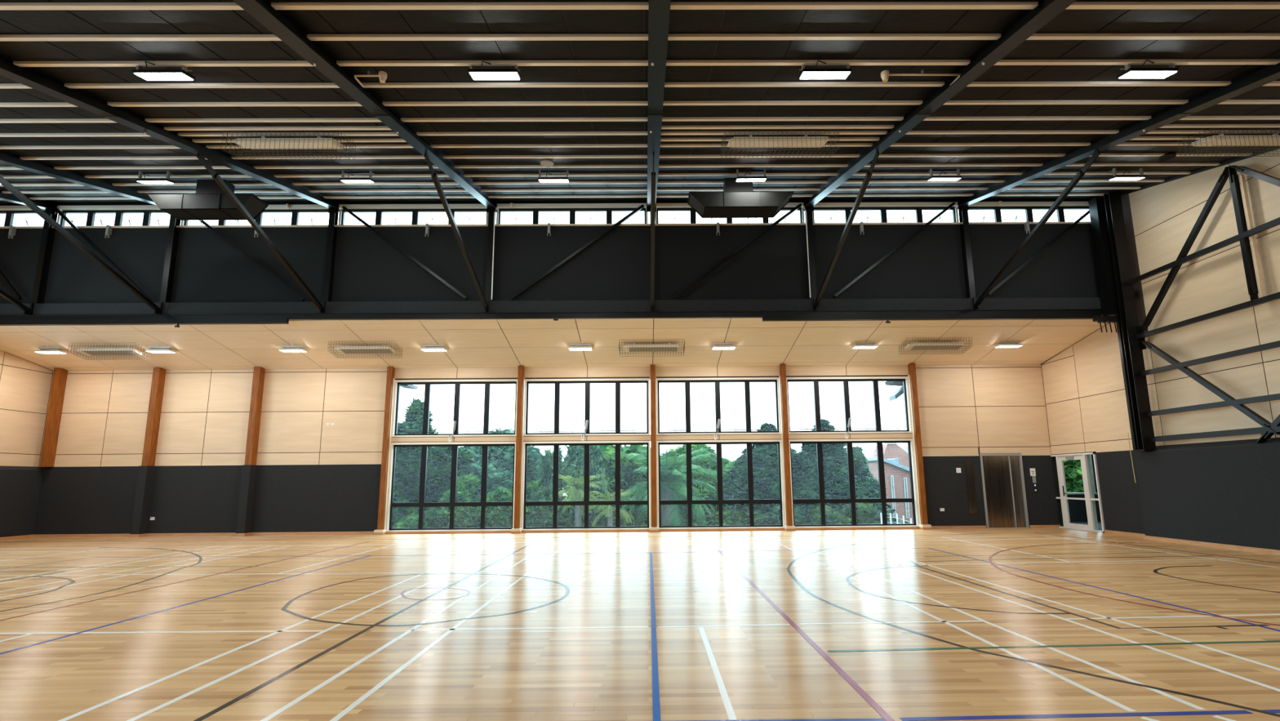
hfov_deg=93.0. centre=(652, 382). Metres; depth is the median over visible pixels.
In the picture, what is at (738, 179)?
light
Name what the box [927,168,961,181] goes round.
light
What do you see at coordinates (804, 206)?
conduit
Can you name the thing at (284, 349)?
tray
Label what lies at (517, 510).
timber post
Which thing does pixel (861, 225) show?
opener
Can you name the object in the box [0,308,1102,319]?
steel beam
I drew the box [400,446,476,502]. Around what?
broadleaf tree
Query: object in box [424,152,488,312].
knee brace
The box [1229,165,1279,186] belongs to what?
brace
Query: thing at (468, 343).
ceiling
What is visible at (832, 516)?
shrub
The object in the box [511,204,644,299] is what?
brace
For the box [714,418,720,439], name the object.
opener
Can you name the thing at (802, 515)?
shrub
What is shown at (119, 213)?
window
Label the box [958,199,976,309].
steel post
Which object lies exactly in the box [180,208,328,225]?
window
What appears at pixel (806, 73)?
light
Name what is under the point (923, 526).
baseboard
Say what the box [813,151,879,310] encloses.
knee brace
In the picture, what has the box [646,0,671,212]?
rafter
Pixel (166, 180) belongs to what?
light
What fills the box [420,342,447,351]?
ceiling light
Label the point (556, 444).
window
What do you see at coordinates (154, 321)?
track
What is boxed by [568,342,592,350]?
ceiling light
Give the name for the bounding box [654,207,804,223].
window
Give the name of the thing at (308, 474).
wall
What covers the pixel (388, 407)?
timber post
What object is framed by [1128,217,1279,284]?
steel girt
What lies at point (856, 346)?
tray
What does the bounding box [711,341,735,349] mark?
ceiling light
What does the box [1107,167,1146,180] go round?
light
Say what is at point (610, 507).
palm
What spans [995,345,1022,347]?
diffuser
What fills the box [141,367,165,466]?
timber post
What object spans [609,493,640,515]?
shrub
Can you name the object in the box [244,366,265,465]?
timber post
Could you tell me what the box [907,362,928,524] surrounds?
timber post
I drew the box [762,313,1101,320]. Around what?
track
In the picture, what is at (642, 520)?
shrub
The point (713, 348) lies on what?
diffuser
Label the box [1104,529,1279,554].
baseboard
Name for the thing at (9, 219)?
window
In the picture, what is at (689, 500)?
window
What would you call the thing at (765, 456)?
cedar tree
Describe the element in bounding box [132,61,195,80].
light
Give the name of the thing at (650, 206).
steel post
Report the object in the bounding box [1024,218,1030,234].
opener
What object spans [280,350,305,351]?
diffuser
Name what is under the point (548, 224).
opener
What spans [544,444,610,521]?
willow tree
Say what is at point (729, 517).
shrub
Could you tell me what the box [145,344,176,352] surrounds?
ceiling light
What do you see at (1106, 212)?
steel column
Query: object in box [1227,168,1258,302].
brace
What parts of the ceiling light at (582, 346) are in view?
mounting plate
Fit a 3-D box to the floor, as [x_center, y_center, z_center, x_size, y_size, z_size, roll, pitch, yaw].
[-2.863,2.515,5.393,31.150,0.203,26.500,0,-9,-1]
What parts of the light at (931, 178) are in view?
mounting plate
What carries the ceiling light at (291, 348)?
attached to the ceiling at (468, 343)
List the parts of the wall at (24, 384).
wall panel, wall panel, wall panel, wall panel, wall panel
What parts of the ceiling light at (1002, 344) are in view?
mounting plate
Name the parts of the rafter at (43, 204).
plate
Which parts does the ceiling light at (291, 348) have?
mounting plate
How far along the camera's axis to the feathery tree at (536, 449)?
33.62 m
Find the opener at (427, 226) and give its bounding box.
[425,221,430,236]
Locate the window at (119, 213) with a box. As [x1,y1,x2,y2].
[57,209,166,226]
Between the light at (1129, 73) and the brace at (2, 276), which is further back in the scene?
the brace at (2, 276)
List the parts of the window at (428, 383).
linkage rod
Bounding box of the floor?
[0,527,1279,720]
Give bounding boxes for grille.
[83,350,140,355]
[243,142,342,149]
[340,348,393,353]
[628,346,677,351]
[737,141,826,147]
[910,345,962,350]
[1200,139,1279,146]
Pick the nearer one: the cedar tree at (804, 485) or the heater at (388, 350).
the heater at (388, 350)
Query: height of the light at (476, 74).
0.162 m
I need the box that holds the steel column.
[1088,191,1155,450]
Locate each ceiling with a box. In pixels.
[0,0,1279,204]
[0,317,1106,370]
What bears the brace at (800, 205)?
attached to the wall at (612, 273)
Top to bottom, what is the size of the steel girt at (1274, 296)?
0.110 m
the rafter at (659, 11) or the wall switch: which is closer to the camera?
the rafter at (659, 11)
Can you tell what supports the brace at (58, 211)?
attached to the wall at (612, 273)
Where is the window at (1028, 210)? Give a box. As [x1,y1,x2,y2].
[967,206,1090,222]
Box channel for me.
[1115,311,1137,451]
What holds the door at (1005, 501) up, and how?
in the wall at (308, 474)
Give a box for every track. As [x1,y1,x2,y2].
[0,318,288,325]
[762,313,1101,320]
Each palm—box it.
[551,474,607,526]
[581,488,637,526]
[614,448,723,525]
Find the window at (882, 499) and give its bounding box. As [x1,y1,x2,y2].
[786,376,919,527]
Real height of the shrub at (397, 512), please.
4.708 m
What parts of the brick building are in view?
pane, pane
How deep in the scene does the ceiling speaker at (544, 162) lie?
12.60 m
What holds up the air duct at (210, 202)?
hanging from the ceiling at (579, 103)
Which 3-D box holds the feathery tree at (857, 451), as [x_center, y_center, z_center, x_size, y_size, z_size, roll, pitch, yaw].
[9.698,6.290,28.513,3.929,6.718,3.263,3,-10,-22]
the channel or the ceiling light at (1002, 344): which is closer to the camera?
the channel
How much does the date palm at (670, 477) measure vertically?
6.376 m
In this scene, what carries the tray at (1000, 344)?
on the ceiling light at (1002, 344)
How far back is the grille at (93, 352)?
17.07 m
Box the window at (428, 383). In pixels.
[386,378,517,531]
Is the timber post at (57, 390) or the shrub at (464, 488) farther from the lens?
the shrub at (464, 488)
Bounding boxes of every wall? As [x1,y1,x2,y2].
[0,199,1102,315]
[0,350,53,537]
[33,364,1063,534]
[1041,148,1279,550]
[1066,453,1102,530]
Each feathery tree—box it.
[529,446,567,497]
[852,445,893,523]
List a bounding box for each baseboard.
[0,534,33,540]
[33,524,1060,537]
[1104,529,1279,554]
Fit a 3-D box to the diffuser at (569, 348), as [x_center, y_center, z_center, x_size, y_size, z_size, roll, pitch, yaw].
[-2.061,-0.960,17.342,0.620,0.016,0.250,0,-9,-1]
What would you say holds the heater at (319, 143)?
hanging from the ceiling at (579, 103)
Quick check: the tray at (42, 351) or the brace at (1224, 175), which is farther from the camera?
the tray at (42, 351)
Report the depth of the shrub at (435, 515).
22.06 m
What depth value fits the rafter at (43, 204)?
15.67 m
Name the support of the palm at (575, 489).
on the ground
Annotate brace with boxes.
[0,175,161,314]
[0,269,22,300]
[0,288,32,315]
[53,207,151,300]
[196,153,324,313]
[200,220,305,301]
[342,206,466,299]
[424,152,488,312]
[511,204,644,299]
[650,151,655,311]
[672,203,802,298]
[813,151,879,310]
[833,201,955,297]
[973,150,1100,309]
[987,209,1089,295]
[1139,166,1232,330]
[1140,341,1279,434]
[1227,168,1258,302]
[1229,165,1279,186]
[1255,413,1279,443]
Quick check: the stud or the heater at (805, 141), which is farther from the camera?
the stud
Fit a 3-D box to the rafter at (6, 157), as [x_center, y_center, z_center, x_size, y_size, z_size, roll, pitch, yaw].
[-12.676,-4.217,9.366,0.260,3.410,13.467,0,-9,-1]
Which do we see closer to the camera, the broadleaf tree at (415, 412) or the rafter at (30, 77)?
the rafter at (30, 77)
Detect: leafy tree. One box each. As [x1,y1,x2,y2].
[562,444,644,514]
[620,444,686,519]
[637,444,713,521]
[669,444,740,521]
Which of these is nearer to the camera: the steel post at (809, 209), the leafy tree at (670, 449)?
the steel post at (809, 209)
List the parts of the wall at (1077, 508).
window sill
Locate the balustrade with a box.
[880,512,911,523]
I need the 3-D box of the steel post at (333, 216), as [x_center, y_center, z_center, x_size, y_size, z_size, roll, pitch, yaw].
[-8.537,-3.306,16.054,0.440,3.110,0.244,0,-9,-1]
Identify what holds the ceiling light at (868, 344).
attached to the ceiling at (468, 343)
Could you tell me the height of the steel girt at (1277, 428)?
0.110 m
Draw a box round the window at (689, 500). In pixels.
[656,377,785,528]
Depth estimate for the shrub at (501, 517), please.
21.72 m
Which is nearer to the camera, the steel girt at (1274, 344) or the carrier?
the steel girt at (1274, 344)
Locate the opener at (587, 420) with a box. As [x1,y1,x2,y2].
[581,419,588,440]
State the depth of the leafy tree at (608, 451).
28.85 m
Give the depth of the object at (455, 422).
18.62 m
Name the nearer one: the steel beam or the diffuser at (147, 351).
the steel beam
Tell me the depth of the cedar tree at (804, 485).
24.33 m
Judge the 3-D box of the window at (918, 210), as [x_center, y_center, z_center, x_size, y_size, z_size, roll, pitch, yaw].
[6.310,-4.578,16.565,4.000,0.510,0.228,0,-9,-1]
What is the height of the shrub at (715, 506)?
4.517 m
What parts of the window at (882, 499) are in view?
linkage rod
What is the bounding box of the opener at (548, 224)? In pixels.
[546,221,551,235]
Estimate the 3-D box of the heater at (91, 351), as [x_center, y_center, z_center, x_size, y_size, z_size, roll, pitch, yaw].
[-15.307,-0.887,17.145,1.844,0.371,0.564,0,-9,-1]
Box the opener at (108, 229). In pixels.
[104,222,112,238]
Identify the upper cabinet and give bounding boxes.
[964,460,977,513]
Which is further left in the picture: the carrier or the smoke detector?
the smoke detector
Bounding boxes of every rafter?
[0,53,339,213]
[0,150,155,204]
[0,190,57,214]
[232,0,497,212]
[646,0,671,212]
[803,0,1076,211]
[957,57,1279,210]
[1120,146,1279,195]
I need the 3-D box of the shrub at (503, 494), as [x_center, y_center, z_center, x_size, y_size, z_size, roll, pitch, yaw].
[-6.043,6.528,23.619,2.919,4.956,2.035,0,-9,-1]
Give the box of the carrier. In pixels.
[1092,315,1117,332]
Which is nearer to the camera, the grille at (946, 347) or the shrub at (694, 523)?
the grille at (946, 347)
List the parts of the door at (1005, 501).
door, door sill, door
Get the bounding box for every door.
[979,453,1029,528]
[1049,452,1105,533]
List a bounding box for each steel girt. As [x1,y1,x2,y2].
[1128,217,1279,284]
[1135,292,1279,339]
[1140,340,1279,375]
[1146,393,1279,416]
[1149,426,1279,441]
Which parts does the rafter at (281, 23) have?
splice plate, plate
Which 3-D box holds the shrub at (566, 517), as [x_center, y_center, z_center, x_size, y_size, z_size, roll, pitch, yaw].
[-3.295,6.753,22.312,2.288,4.051,2.332,6,-11,-35]
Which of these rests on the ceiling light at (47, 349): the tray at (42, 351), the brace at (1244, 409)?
the tray at (42, 351)
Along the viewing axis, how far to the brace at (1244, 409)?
13.11 m
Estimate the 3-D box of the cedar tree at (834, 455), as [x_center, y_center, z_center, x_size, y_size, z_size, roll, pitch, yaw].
[7.965,5.566,27.630,8.322,7.907,6.049,0,-9,-4]
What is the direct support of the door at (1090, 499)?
in the wall at (1226, 489)
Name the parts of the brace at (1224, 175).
plate, plate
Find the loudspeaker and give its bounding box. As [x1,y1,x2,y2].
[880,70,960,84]
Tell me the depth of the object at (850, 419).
18.75 m
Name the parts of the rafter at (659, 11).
plate, splice plate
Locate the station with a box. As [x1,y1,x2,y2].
[1029,467,1037,492]
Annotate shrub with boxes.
[391,493,415,528]
[394,511,447,528]
[423,501,455,528]
[437,472,481,502]
[442,506,492,527]
[474,485,529,517]
[485,505,527,527]
[521,477,542,515]
[525,505,568,527]
[557,510,591,526]
[588,507,626,526]
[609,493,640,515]
[621,510,661,525]
[660,498,687,524]
[664,520,703,525]
[684,494,729,524]
[703,508,747,524]
[740,508,768,524]
[762,502,813,524]
[801,505,851,524]
[840,502,890,524]
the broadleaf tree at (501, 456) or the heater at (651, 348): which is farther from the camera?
the broadleaf tree at (501, 456)
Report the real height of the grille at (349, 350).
0.063 m
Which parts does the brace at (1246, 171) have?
plate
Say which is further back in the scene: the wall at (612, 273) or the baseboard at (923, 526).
the baseboard at (923, 526)
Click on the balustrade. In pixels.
(890, 517)
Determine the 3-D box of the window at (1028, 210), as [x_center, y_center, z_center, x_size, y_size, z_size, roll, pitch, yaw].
[10.315,-4.606,16.606,3.570,0.510,0.228,0,-9,-1]
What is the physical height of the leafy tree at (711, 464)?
7.006 m
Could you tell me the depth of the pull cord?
15.15 m
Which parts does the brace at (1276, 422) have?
plate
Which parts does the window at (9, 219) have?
frame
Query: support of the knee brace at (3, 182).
attached to the rafter at (6, 157)
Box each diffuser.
[36,351,64,353]
[146,351,173,352]
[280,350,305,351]
[422,349,445,351]
[568,348,591,350]
[712,346,735,349]
[853,346,877,348]
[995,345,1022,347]
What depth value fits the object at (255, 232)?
16.16 m
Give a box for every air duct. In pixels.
[147,179,268,220]
[687,177,793,218]
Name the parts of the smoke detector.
conduit arm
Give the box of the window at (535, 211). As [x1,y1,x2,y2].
[496,208,648,224]
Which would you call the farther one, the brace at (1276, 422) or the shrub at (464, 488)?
the shrub at (464, 488)
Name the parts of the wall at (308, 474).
wall panel, wall panel, wall panel, wall panel, wall panel, wall panel, wall panel, wall panel, wall panel, wall panel, wall panel, wall panel, wall panel, wall panel, wall panel, wall panel, wall panel, wall panel, wall panel, wall panel, wall panel, wall panel, wall panel, wall panel, spandrel panel, header panel, spandrel panel, header panel, spandrel panel, header panel, spandrel panel, header panel, header panel, spandrel panel, header panel, spandrel panel, header panel, spandrel panel, header panel, spandrel panel, wall panel, wall panel, wall panel, wall panel, wall panel, wall panel, wall panel, wall panel, wall panel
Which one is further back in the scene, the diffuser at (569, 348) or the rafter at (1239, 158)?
the diffuser at (569, 348)
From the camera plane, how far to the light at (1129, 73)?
8.19 m
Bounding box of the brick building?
[866,442,913,523]
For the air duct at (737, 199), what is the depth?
13.57 m
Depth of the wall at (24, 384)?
17.79 m
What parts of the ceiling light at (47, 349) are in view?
mounting plate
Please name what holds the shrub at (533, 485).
on the ground
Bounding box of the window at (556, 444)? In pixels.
[520,377,650,529]
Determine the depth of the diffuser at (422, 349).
17.28 m
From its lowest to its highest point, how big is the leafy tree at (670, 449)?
7.123 m
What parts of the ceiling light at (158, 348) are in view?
mounting plate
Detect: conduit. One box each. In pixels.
[491,207,497,299]
[803,206,810,297]
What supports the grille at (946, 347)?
attached to the heater at (917, 346)
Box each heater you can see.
[67,342,151,359]
[221,130,355,159]
[327,341,402,358]
[618,338,684,356]
[720,128,839,158]
[898,337,972,354]
[1177,128,1279,156]
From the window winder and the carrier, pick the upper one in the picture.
the window winder
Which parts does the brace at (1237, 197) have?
plate, plate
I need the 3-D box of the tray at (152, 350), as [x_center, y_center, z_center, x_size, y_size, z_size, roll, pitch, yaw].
[-13.950,-0.901,17.225,0.670,0.057,0.260,0,-9,-1]
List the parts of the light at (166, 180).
mounting plate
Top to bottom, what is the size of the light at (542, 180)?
0.252 m
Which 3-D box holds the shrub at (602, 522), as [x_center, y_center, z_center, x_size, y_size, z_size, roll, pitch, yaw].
[-1.708,6.721,22.491,2.648,4.144,2.429,-2,-9,6]
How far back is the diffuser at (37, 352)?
17.21 m
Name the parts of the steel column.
gusset plate, plate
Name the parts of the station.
notice plate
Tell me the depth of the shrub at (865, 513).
22.81 m
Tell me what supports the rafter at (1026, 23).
attached to the ceiling at (579, 103)
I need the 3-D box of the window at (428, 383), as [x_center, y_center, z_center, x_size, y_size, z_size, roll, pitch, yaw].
[-6.080,2.190,18.607,3.830,4.610,0.196,0,-9,-1]
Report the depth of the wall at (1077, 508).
20.72 m
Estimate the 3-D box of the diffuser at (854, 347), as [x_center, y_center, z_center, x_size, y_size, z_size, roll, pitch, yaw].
[6.092,-1.017,17.425,0.620,0.016,0.250,0,-9,-1]
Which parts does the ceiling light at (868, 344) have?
mounting plate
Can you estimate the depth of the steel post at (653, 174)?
13.36 m
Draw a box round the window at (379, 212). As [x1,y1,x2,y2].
[337,208,488,225]
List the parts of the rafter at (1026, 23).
plate, splice plate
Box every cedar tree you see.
[712,422,838,515]
[764,450,832,515]
[798,417,909,523]
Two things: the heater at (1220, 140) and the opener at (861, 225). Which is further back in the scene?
the opener at (861, 225)
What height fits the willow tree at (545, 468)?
6.667 m
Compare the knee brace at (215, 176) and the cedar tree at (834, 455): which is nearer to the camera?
the knee brace at (215, 176)
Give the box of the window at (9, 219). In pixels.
[0,210,44,226]
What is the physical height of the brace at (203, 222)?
2.241 m
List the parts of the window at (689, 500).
linkage rod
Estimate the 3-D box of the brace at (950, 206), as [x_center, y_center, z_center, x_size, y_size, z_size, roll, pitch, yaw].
[6.486,-3.569,16.235,3.432,2.648,0.070,0,-9,-1]
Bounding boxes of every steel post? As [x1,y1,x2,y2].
[22,202,58,315]
[151,215,180,314]
[315,201,338,313]
[478,200,496,312]
[649,206,653,311]
[804,199,816,310]
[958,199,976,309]
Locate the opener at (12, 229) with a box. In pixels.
[8,222,16,238]
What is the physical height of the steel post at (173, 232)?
3.110 m
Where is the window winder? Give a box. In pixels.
[716,220,719,235]
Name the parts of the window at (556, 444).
linkage rod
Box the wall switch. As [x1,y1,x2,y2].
[955,467,960,472]
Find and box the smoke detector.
[354,71,386,87]
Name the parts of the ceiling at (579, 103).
lining panel, lining panel, lining panel, lining panel, lining panel, lining panel, lining panel, lining panel, lining panel, lining panel, lining panel, lining panel, lining panel, lining panel, lining panel, lining panel, lining panel, lining panel, lining panel, lining panel, lining panel, lining panel, lining panel, lining panel, lining panel, lining panel, lining panel, lining panel, lining panel, lining panel, lining panel, lining panel, lining panel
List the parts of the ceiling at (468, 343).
panel, panel, panel, panel, panel, panel, panel, panel, panel, panel, panel, panel, panel, panel, panel, panel, panel, panel, panel, panel, panel, panel, panel, panel, panel, panel, panel, panel, panel, panel, panel, panel, panel, panel, panel, panel, panel, panel, panel, panel, panel, panel, panel, panel, panel, panel, panel, panel, panel, panel, panel, panel, panel, panel, panel, panel, panel, panel, panel, panel, panel, panel, panel, panel, panel, panel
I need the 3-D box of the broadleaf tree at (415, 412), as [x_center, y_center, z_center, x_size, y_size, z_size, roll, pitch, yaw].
[-10.595,5.021,26.428,5.456,8.907,5.013,-3,-9,13]
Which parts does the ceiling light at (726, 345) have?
mounting plate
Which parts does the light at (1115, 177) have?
mounting plate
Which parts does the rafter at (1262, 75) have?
plate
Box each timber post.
[39,368,67,466]
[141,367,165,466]
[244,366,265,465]
[377,366,395,529]
[513,365,524,528]
[649,364,658,527]
[778,363,792,525]
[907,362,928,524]
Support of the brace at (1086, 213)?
attached to the wall at (612, 273)
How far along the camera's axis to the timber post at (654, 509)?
18.43 m
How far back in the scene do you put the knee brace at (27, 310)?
15.27 m
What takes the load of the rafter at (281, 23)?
attached to the ceiling at (579, 103)
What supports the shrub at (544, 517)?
on the ground
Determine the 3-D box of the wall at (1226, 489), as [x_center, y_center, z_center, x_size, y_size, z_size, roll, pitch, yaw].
[12.340,-2.191,6.290,0.576,9.120,26.500,0,-9,-1]
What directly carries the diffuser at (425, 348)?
on the ceiling light at (434, 347)
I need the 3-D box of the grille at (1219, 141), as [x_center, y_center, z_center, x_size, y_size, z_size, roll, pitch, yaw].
[10.918,-4.366,11.066,1.560,0.092,0.360,0,-9,-1]
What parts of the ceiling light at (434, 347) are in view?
mounting plate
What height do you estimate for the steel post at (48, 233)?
3.110 m
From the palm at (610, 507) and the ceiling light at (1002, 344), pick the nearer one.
the ceiling light at (1002, 344)
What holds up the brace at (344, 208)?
attached to the wall at (612, 273)
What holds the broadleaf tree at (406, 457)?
on the ground
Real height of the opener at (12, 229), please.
0.440 m
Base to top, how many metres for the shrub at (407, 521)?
4.050 m
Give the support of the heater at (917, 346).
hanging from the ceiling at (468, 343)
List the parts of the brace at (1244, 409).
plate, plate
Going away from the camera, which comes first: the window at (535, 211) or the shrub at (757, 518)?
the window at (535, 211)
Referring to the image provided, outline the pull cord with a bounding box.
[1127,432,1135,482]
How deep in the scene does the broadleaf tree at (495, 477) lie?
28.41 m
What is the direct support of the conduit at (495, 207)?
attached to the steel post at (491, 210)
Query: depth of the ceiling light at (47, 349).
17.14 m
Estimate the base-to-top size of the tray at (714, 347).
0.057 m
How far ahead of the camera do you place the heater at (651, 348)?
17.19 m
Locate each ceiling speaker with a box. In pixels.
[540,159,553,167]
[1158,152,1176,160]
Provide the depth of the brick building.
32.71 m
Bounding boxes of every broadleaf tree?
[391,396,448,528]
[393,422,448,526]
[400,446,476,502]
[459,427,540,512]
[464,462,529,501]
[1063,452,1093,493]
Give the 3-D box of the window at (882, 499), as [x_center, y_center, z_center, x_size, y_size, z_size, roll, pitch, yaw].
[6.099,2.105,18.731,3.850,4.610,0.196,0,-9,-1]
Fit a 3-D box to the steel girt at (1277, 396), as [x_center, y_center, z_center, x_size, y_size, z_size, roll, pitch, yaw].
[12.107,-0.143,9.174,0.080,0.110,11.850,0,-9,-1]
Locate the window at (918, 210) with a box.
[812,206,959,222]
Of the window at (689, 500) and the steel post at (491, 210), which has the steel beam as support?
the steel post at (491, 210)
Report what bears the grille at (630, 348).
attached to the heater at (651, 348)
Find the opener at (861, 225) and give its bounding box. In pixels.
[859,219,864,235]
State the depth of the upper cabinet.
18.48 m
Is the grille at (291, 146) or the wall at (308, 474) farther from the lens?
the wall at (308, 474)
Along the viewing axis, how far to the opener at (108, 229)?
16.15 m
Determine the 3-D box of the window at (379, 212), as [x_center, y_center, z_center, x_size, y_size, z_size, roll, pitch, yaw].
[-6.434,-4.489,16.435,4.030,0.510,0.228,0,-9,-1]
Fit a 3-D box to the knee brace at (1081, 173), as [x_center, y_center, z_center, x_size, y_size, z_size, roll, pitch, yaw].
[8.449,-3.168,13.717,0.085,1.814,4.760,0,-9,-1]
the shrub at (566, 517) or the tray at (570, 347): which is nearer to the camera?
the tray at (570, 347)
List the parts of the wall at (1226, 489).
wall panel, wall panel, wall panel, wall panel, wall panel, wall panel, wall panel, wall panel, wall panel, wall panel, wall panel, wall panel, wall panel, wall panel, wall panel, wall panel, wall panel, wall panel, wall panel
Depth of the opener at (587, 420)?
18.67 m
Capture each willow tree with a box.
[528,446,570,516]
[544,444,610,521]
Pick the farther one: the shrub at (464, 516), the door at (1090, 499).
the shrub at (464, 516)
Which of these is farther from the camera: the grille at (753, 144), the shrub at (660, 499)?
the shrub at (660, 499)
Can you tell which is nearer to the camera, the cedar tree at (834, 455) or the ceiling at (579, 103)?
the ceiling at (579, 103)
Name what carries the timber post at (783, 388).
attached to the wall at (308, 474)
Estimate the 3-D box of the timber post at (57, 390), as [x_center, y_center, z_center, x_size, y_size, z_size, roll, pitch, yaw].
[-18.222,1.050,18.482,0.200,2.988,0.249,0,-9,-1]
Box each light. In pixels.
[34,345,66,353]
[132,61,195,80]
[135,170,174,183]
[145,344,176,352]
[278,343,307,351]
[339,170,374,182]
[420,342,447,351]
[467,60,520,79]
[537,169,568,182]
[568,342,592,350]
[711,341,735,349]
[735,168,766,182]
[798,60,851,79]
[851,340,878,348]
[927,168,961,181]
[995,338,1022,347]
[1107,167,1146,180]
[1116,59,1178,79]
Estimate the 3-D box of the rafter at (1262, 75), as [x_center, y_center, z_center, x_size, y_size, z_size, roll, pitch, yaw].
[8.483,-4.364,9.581,0.260,3.410,13.467,0,-9,-1]
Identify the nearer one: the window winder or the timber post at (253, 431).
the window winder
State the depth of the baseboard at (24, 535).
17.52 m
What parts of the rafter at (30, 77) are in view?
plate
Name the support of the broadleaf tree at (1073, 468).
on the ground
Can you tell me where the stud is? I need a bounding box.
[1239,174,1266,297]
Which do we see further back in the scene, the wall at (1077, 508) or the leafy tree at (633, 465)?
the leafy tree at (633, 465)
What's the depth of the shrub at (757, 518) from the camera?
22.38 m
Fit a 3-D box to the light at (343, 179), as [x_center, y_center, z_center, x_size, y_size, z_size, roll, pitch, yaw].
[-6.447,-4.489,13.252,0.660,0.252,0.283,0,-9,-1]
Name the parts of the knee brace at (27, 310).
gusset plate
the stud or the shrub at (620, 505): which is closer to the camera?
the stud
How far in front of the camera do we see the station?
18.54 m
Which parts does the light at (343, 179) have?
mounting plate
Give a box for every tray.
[34,349,66,353]
[145,348,176,352]
[278,347,307,351]
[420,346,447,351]
[568,346,592,349]
[711,345,735,349]
[851,344,878,348]
[995,343,1022,346]

